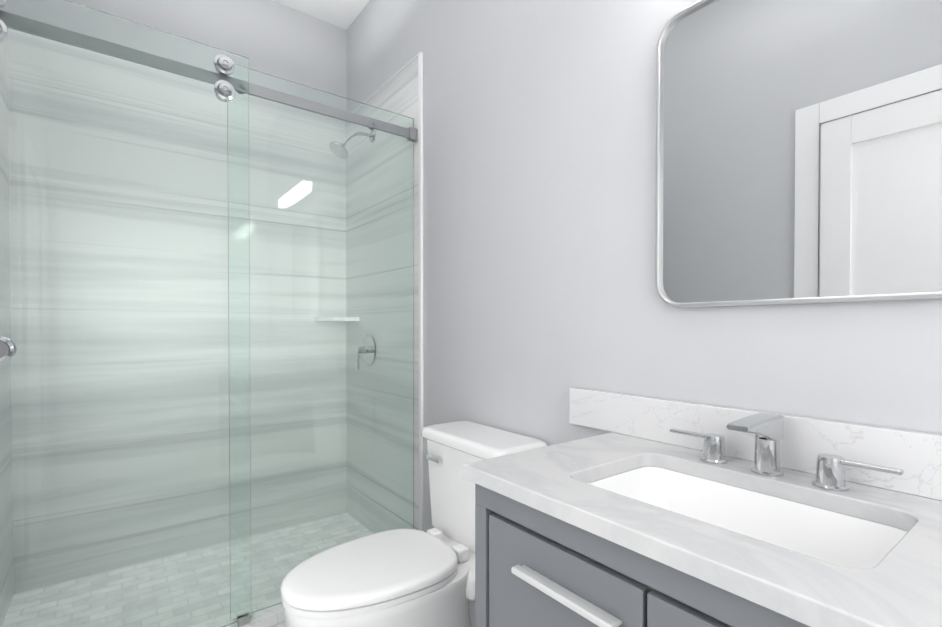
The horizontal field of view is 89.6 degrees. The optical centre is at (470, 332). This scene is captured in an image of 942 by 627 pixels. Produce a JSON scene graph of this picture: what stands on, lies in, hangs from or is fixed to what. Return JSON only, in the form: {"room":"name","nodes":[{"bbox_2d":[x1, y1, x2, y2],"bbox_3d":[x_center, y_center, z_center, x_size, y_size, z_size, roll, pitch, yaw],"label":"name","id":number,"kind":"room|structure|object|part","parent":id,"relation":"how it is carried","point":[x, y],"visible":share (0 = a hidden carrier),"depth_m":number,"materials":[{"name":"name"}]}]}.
{"room":"bathroom","nodes":[
{"label":"bathroom","id":0,"kind":"room"},
{"bbox_2d":[68,0,346,97],"bbox_3d":[-1.363,-0.357,2.448,1.475,2.900,0.100,0,1,-37],"label":"wall","id":1,"kind":"structure","parent":0,"point":[274,38],"depth_m":2.55,"materials":[{"name":"paint"}]},
{"bbox_2d":[271,621,285,626],"bbox_3d":[-0.298,1.159,1.058,1.675,0.100,3.630,0,1,-37],"label":"floor","id":2,"kind":"structure","parent":0,"point":[282,624],"depth_m":1.79,"materials":[{"name":"tile"}]},
{"bbox_2d":[225,603,284,626],"bbox_3d":[-0.843,1.078,1.777,1.449,0.045,0.113,0,1,-37],"label":"sill","id":3,"kind":"structure","parent":2,"relation":"on","point":[270,616],"depth_m":1.78,"materials":[{"name":"stone"}]},
{"bbox_2d":[0,0,416,626],"bbox_3d":[-0.829,0.029,1.737,1.462,2.053,0.091,0,1,-37],"label":"shower door","id":4,"kind":"structure","parent":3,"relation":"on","point":[206,334],"depth_m":1.61,"materials":[{"name":"clear glass"}]},
{"bbox_3d":[-1.331,0.045,1.338,0.070,0.070,0.058,0,1,-37],"label":"knob","id":5,"kind":"part","parent":4,"relation":"part of","materials":[{"name":"silver metal"}]},
{"bbox_2d":[281,421,547,626],"bbox_3d":[-0.188,0.725,1.481,0.771,0.757,0.468,0,1,-37],"label":"toilet","id":6,"kind":"object","parent":2,"relation":"on","point":[403,578],"visible":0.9,"depth_m":1.40,"materials":[{"name":"white ceramic"}]},
{"bbox_2d":[463,387,941,626],"bbox_3d":[0.434,0.638,0.857,0.537,0.946,1.105,0,1,-37],"label":"bathroom vanity","id":7,"kind":"object","parent":2,"relation":"on","point":[651,512],"visible":1,"depth_m":0.84,"materials":[{"name":"stone"}]},
{"bbox_2d":[587,466,907,568],"bbox_3d":[0.442,0.386,0.838,0.345,0.150,0.520,0,1,-37],"label":"basin","id":8,"kind":"object","parent":7,"relation":"in","point":[839,535],"depth_m":0.91,"materials":[{"name":"white ceramic"}]},
{"bbox_2d":[670,413,903,491],"bbox_3d":[0.552,0.222,0.919,0.160,0.116,0.410,0,1,-37],"label":"faucet","id":9,"kind":"object","parent":7,"relation":"on","point":[767,429],"depth_m":0.93,"materials":[{"name":"silver metal"}]},
{"bbox_2d":[272,0,369,29],"bbox_3d":[-0.298,-1.841,1.024,1.675,0.100,3.630,0,1,-37],"label":"ceiling","id":10,"kind":"structure","parent":0,"point":[343,14],"depth_m":2.65,"materials":[{"name":"paint"}]},
{"bbox_2d":[346,0,941,531],"bbox_3d":[0.330,-0.347,1.516,0.100,2.900,3.630,0,1,-37],"label":"wall","id":11,"kind":"structure","parent":0,"point":[540,296],"depth_m":1.48,"materials":[{"name":"paint"}]},
{"bbox_2d":[363,54,417,102],"bbox_3d":[-0.489,-1.270,2.493,0.014,0.004,0.843,0,1,-37],"label":"trim","id":12,"kind":"structure","parent":11,"relation":"attached to","point":[391,77],"depth_m":2.35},
{"bbox_2d":[365,55,418,529],"bbox_3d":[-0.491,-0.088,2.512,0.012,2.360,0.855,0,1,-37],"label":"wall tile","id":13,"kind":"structure","parent":11,"relation":"attached to","point":[397,93],"depth_m":2.20,"materials":[{"name":"white tile"}]},
{"bbox_2d":[418,52,423,530],"bbox_3d":[-0.228,-0.086,2.161,0.015,2.364,0.023,0,1,-37],"label":"trim","id":14,"kind":"structure","parent":11,"relation":"attached to","point":[420,241],"depth_m":2.15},
{"bbox_2d":[569,387,941,500],"bbox_3d":[0.640,0.225,1.008,0.021,0.108,1.105,0,1,-37],"label":"backsplash","id":15,"kind":"structure","parent":11,"relation":"attached to","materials":[{"name":"stone"}]},
{"bbox_2d":[655,0,941,307],"bbox_3d":[0.654,-0.420,0.980,0.028,0.720,0.585,0,1,-37],"label":"mirror","id":16,"kind":"object","parent":11,"relation":"attached to","point":[798,151],"visible":0.98,"depth_m":0.96,"materials":[{"name":"silver metal"}]}
]}

